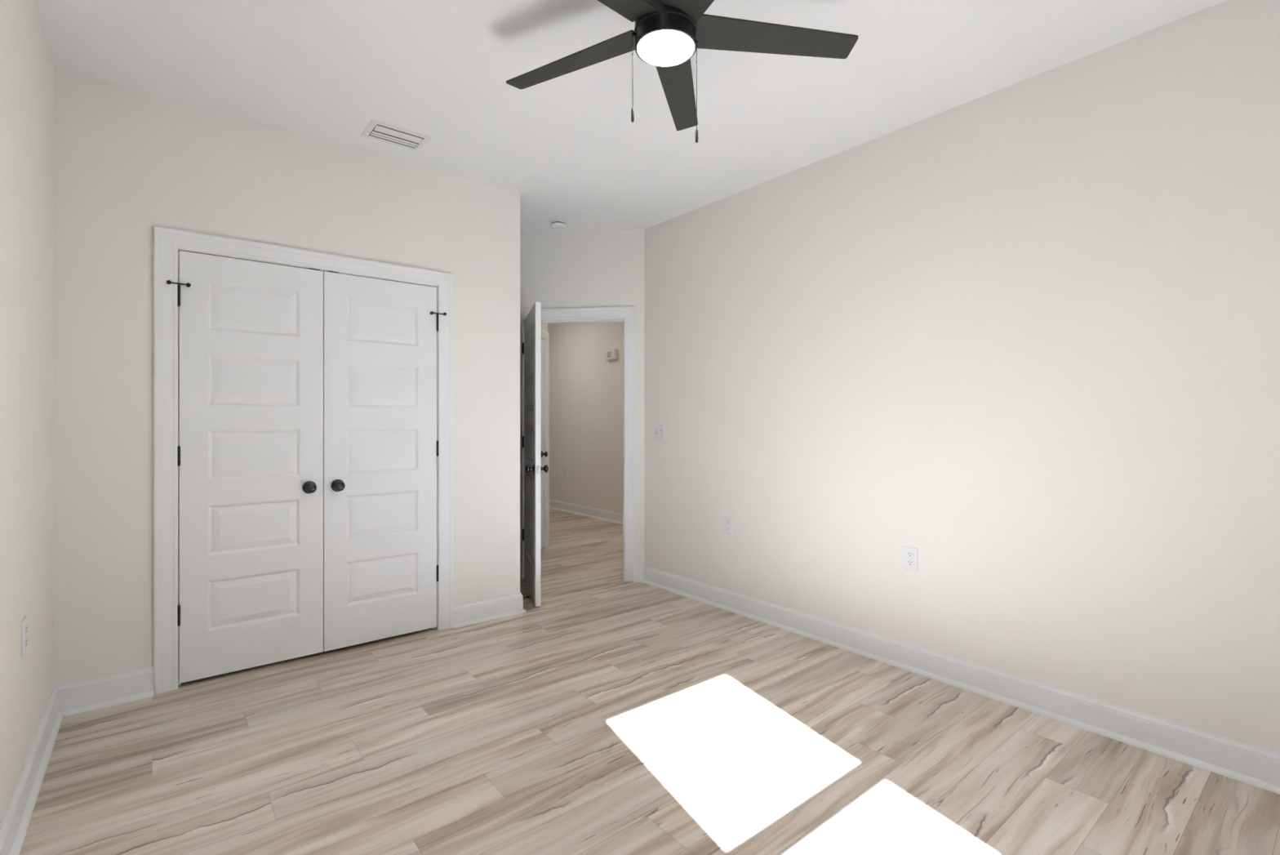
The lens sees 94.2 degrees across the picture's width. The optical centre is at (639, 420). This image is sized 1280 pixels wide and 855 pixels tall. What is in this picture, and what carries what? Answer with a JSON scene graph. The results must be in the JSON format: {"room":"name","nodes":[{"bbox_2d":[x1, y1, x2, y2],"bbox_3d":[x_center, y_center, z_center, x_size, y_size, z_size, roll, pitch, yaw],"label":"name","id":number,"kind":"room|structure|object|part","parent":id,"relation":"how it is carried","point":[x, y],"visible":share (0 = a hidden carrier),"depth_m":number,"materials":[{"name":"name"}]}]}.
{"room":"empty bedroom","nodes":[
{"label":"empty bedroom","id":0,"kind":"room"},
{"bbox_2d":[0,0,53,825],"bbox_3d":[-1.452,-0.121,1.157,0.120,2.739,5.013,0,0,-39],"label":"wall","id":1,"kind":"structure","parent":0,"point":[26,65],"depth_m":1.94,"materials":[{"name":"white paint"}]},
{"bbox_2d":[21,615,27,657],"bbox_3d":[-2.002,0.700,1.936,0.008,0.117,0.074,0,0,-39],"label":"wall outlet","id":2,"kind":"object","parent":1,"relation":"attached to","point":[24,621],"visible":1,"depth_m":1.92,"materials":[{"name":"white plastic"}]},
{"bbox_2d":[0,686,62,854],"bbox_3d":[-1.177,1.186,0.938,0.030,0.126,4.086,0,0,-39],"label":"baseboard","id":3,"kind":"structure","parent":1,"relation":"attached to","point":[14,825],"depth_m":1.95,"materials":[{"name":"white wood"}]},
{"bbox_2d":[53,68,519,686],"bbox_3d":[-1.668,-0.121,3.248,2.182,2.739,0.120,0,0,-39],"label":"wall","id":4,"kind":"structure","parent":0,"point":[127,162],"depth_m":2.73,"materials":[{"name":"white paint"}]},
{"bbox_2d":[55,666,153,716],"bbox_3d":[-2.341,1.186,2.605,0.326,0.126,0.030,0,0,-39],"label":"baseboard","id":5,"kind":"structure","parent":4,"relation":"attached to","point":[73,698],"depth_m":2.60,"materials":[{"name":"white wood"}]},
{"bbox_3d":[-2.337,1.238,2.599,0.326,0.020,0.016,0,0,-39],"label":"shoe molding","id":6,"kind":"part","parent":5,"relation":"part of","materials":[{"name":"white wood"}]},
{"bbox_2d":[166,250,323,683],"bbox_3d":[-1.929,0.212,2.945,0.652,2.028,0.092,0,0,-39],"label":"door","id":7,"kind":"structure","parent":4,"relation":"in","point":[250,449],"depth_m":2.95,"materials":[{"name":"white paint"}]},
{"bbox_3d":[-1.713,0.347,3.093,0.054,0.054,0.049,0,0,-39],"label":"knob","id":8,"kind":"part","parent":7,"relation":"part of","materials":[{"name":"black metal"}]},
{"bbox_2d":[153,225,453,694],"bbox_3d":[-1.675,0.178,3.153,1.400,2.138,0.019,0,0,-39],"label":"door frame","id":9,"kind":"structure","parent":4,"relation":"attached to","point":[166,241],"depth_m":2.76,"materials":[{"name":"white wood"}]},
{"bbox_2d":[323,271,446,651],"bbox_3d":[-1.419,0.212,3.359,0.652,2.028,0.092,0,0,-39],"label":"door","id":10,"kind":"structure","parent":4,"relation":"in","point":[380,444],"depth_m":3.34,"materials":[{"name":"white paint"}]},
{"bbox_3d":[-1.608,0.347,3.178,0.054,0.054,0.049,0,0,-39],"label":"knob","id":11,"kind":"part","parent":10,"relation":"part of","materials":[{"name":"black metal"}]},
{"bbox_2d":[453,592,526,628],"bbox_3d":[-1.303,1.186,4.191,0.486,0.126,1.181,0,0,-39],"label":"baseboard","id":12,"kind":"structure","parent":4,"relation":"attached to","point":[467,614],"depth_m":3.73,"materials":[{"name":"white wood"}]},
{"bbox_3d":[-1.303,1.238,4.191,0.486,0.020,1.181,0,0,-39],"label":"shoe molding","id":13,"kind":"part","parent":12,"relation":"part of","materials":[{"name":"white wood"}]},
{"bbox_2d":[540,322,547,331],"bbox_3d":[-1.043,-0.121,5.418,0.120,2.739,1.118,0,0,6],"label":"wall","id":14,"kind":"structure","parent":0,"point":[544,326],"depth_m":5.86,"materials":[{"name":"white paint"}]},
{"bbox_2d":[540,337,545,547],"bbox_3d":[-1.003,0.217,5.463,0.050,2.063,0.817,0,0,6],"label":"trim","id":15,"kind":"structure","parent":14,"relation":"attached to","point":[540,337],"depth_m":5.86,"materials":[{"name":"white wood"}]},
{"bbox_2d":[540,338,547,549],"bbox_3d":[-0.971,0.220,5.460,0.093,2.028,0.779,0,0,6],"label":"door","id":16,"kind":"structure","parent":14,"relation":"in","point":[543,454],"depth_m":5.79,"materials":[{"name":"white paint"}]},
{"bbox_3d":[-0.918,0.320,5.753,0.049,0.054,0.054,0,0,6],"label":"knob","id":17,"kind":"part","parent":16,"relation":"part of","materials":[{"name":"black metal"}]},
{"bbox_2d":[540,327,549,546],"bbox_3d":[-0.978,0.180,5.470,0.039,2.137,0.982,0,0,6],"label":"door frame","id":18,"kind":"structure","parent":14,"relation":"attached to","point":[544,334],"depth_m":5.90,"materials":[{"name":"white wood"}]},
{"bbox_2d":[520,229,644,564],"bbox_3d":[-0.732,-0.121,4.763,1.553,2.739,0.120,0,0,6],"label":"wall","id":19,"kind":"structure","parent":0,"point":[604,268],"depth_m":4.66,"materials":[{"name":"white paint"}]},
{"bbox_2d":[520,306,635,582],"bbox_3d":[-0.523,0.180,4.732,0.989,2.137,0.139,0,0,6],"label":"door frame","id":20,"kind":"structure","parent":19,"relation":"attached to","point":[628,313],"depth_m":4.63,"materials":[{"name":"white wood"}]},
{"bbox_2d":[522,302,548,606],"bbox_3d":[-0.774,0.220,4.349,0.152,2.028,0.812,0,0,-13],"label":"door","id":21,"kind":"structure","parent":20,"relation":"attached to","point":[531,344],"depth_m":4.14,"materials":[{"name":"white paint"}]},
{"bbox_3d":[-0.746,0.323,4.006,0.049,0.054,0.054,0,0,-17],"label":"knob","id":22,"kind":"part","parent":21,"relation":"part of","materials":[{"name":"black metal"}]},
{"bbox_3d":[-0.679,0.323,3.962,0.024,0.057,0.002,0,0,-17],"label":"latch plate","id":23,"kind":"part","parent":21,"relation":"part of","materials":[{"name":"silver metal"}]},
{"bbox_3d":[-0.647,0.323,4.035,0.049,0.054,0.054,0,0,-17],"label":"knob","id":24,"kind":"part","parent":21,"relation":"part of","materials":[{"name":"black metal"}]},
{"bbox_2d":[635,564,644,582],"bbox_3d":[-0.002,1.186,4.612,0.071,0.126,0.030,0,0,6],"label":"baseboard","id":25,"kind":"structure","parent":19,"relation":"attached to","point":[638,568],"depth_m":4.62,"materials":[{"name":"white wood"}]},
{"bbox_3d":[-0.003,1.238,4.606,0.071,0.021,0.017,0,0,6],"label":"shoe molding","id":26,"kind":"part","parent":25,"relation":"part of","materials":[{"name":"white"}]},
{"bbox_2d":[547,321,622,513],"bbox_3d":[-0.019,-0.121,7.072,0.110,2.739,7.000,0,0,-39],"label":"wall","id":27,"kind":"structure","parent":0,"point":[586,388],"depth_m":7.81,"materials":[{"name":"white paint"}]},
{"bbox_2d":[563,466,565,475],"bbox_3d":[-1.049,0.688,8.245,0.008,0.117,0.074,0,0,-39],"label":"wall outlet","id":28,"kind":"object","parent":27,"relation":"attached to","point":[564,467],"visible":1,"depth_m":8.23,"materials":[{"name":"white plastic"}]},
{"bbox_2d":[549,498,622,524],"bbox_3d":[-0.074,1.186,7.027,0.030,0.126,7.000,0,0,-39],"label":"baseboard","id":29,"kind":"structure","parent":27,"relation":"attached to","point":[602,514],"depth_m":7.77,"materials":[{"name":"white wood"}]},
{"bbox_2d":[604,348,617,359],"bbox_3d":[-0.356,-0.822,7.358,0.051,0.128,0.200,0,0,-39],"label":"door chime","id":30,"kind":"object","parent":27,"relation":"attached to","point":[610,354],"visible":1,"depth_m":7.32,"materials":[{"name":"white plastic"}]},
{"bbox_2d":[34,0,1226,233],"bbox_3d":[-1.065,-1.541,4.482,5.200,0.100,9.900,0,0,-39],"label":"ceiling","id":31,"kind":"structure","parent":0,"point":[570,144],"depth_m":2.54,"materials":[{"name":"white paint"}]},
{"bbox_2d":[360,119,431,151],"bbox_3d":[-1.273,-1.486,3.112,0.297,0.008,0.210,0,0,-39],"label":"ceiling vent","id":32,"kind":"object","parent":31,"relation":"in","point":[375,130],"visible":1,"depth_m":3.10,"materials":[{"name":"white metal"}]},
{"bbox_2d":[549,218,567,229],"bbox_3d":[-0.613,-1.468,4.457,0.133,0.045,0.133,0,0,-39],"label":"smoke detector","id":33,"kind":"object","parent":31,"relation":"attached to","point":[557,224],"visible":1,"depth_m":4.42,"materials":[{"name":"white plastic"}]},
{"bbox_3d":[-0.613,-1.484,4.457,0.133,0.013,0.133,0,0,-39],"label":"plate","id":34,"kind":"part","parent":33,"relation":"part of","materials":[{"name":"white plastic"}]},
{"bbox_2d":[506,0,857,142],"bbox_3d":[0.062,-1.212,1.931,1.227,0.556,1.261,0,0,-39],"label":"ceiling fan","id":35,"kind":"object","parent":31,"relation":"hanging from","point":[666,34],"visible":1,"depth_m":2.00,"materials":[{"name":"black"}]},
{"bbox_3d":[-0.241,-1.293,2.144,0.560,0.039,0.128,0,0,29],"label":"blade","id":36,"kind":"part","parent":35,"relation":"part of","materials":[{"name":"grey"}]},
{"bbox_3d":[-0.186,-1.293,1.710,0.560,0.039,0.128,0,0,-43],"label":"blade","id":37,"kind":"part","parent":35,"relation":"part of","materials":[{"name":"grey"}]},
{"bbox_3d":[-0.020,-1.152,1.953,0.013,0.248,0.008,0,0,-6],"label":"pull chain","id":38,"kind":"part","parent":35,"relation":"part of","materials":[{"name":"black metal"}]},
{"bbox_3d":[0.155,-1.293,2.330,0.128,0.039,0.560,0,0,11],"label":"blade","id":39,"kind":"part","parent":35,"relation":"part of","materials":[{"name":"grey"}]},
{"bbox_3d":[0.244,-1.293,1.628,0.128,0.039,0.560,0,0,-25],"label":"blade","id":40,"kind":"part","parent":35,"relation":"part of","materials":[{"name":"grey"}]},
{"bbox_3d":[0.188,-1.127,1.994,0.013,0.298,0.008,0,0,-16],"label":"pull chain","id":41,"kind":"part","parent":35,"relation":"part of","materials":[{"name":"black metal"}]},
{"bbox_3d":[0.454,-1.293,2.011,0.560,0.039,0.128,0,0,-7],"label":"blade","id":42,"kind":"part","parent":35,"relation":"part of","materials":[{"name":"grey"}]},
{"bbox_2d":[19,508,1279,854],"bbox_3d":[-1.065,1.298,4.482,5.200,0.100,9.900,0,0,-39],"label":"floor","id":43,"kind":"structure","parent":0,"point":[609,715],"depth_m":2.18,"materials":[{"name":"brown wood"}]},
{"bbox_2d":[644,0,1279,753],"bbox_3d":[1.409,-0.121,3.027,0.120,2.739,4.307,0,0,-39],"label":"wall","id":44,"kind":"structure","parent":0,"point":[1023,336],"depth_m":2.62,"materials":[{"name":"white paint"}]},
{"bbox_2d":[653,424,664,439],"bbox_3d":[0.139,0.083,4.482,0.016,0.117,0.116,0,0,-39],"label":"light switch","id":45,"kind":"object","parent":44,"relation":"attached to","point":[659,429],"visible":1,"depth_m":4.48,"materials":[{"name":"white plastic"}]},
{"bbox_2d":[724,515,732,534],"bbox_3d":[0.583,0.690,3.943,0.008,0.117,0.074,0,0,-39],"label":"wall outlet","id":46,"kind":"object","parent":44,"relation":"attached to","point":[727,519],"visible":1,"depth_m":3.94,"materials":[{"name":"white plastic"}]},
{"bbox_2d":[903,545,918,571],"bbox_3d":[1.359,0.691,2.988,0.008,0.117,0.074,0,0,-39],"label":"wall outlet","id":47,"kind":"object","parent":44,"relation":"attached to","point":[910,553],"visible":1,"depth_m":2.98,"materials":[{"name":"white plastic"}]},
{"bbox_2d":[906,560,913,565],"bbox_3d":[1.356,0.713,2.986,0.002,0.028,0.034,0,0,-39],"label":"receptacle","id":48,"kind":"object","parent":47,"relation":"attached to","point":[909,562],"depth_m":2.98,"materials":[{"name":"white plastic"}]},
{"bbox_2d":[906,551,913,557],"bbox_3d":[1.356,0.670,2.986,0.002,0.028,0.034,0,0,-39],"label":"receptacle","id":49,"kind":"object","parent":47,"relation":"attached to","point":[909,553],"depth_m":2.99,"materials":[{"name":"white plastic"}]},
{"bbox_2d":[642,565,1279,794],"bbox_3d":[1.328,1.186,3.008,0.030,0.126,4.139,0,0,-39],"label":"baseboard","id":50,"kind":"structure","parent":44,"relation":"attached to","point":[1252,765],"depth_m":2.59,"materials":[{"name":"white wood"}]}
]}

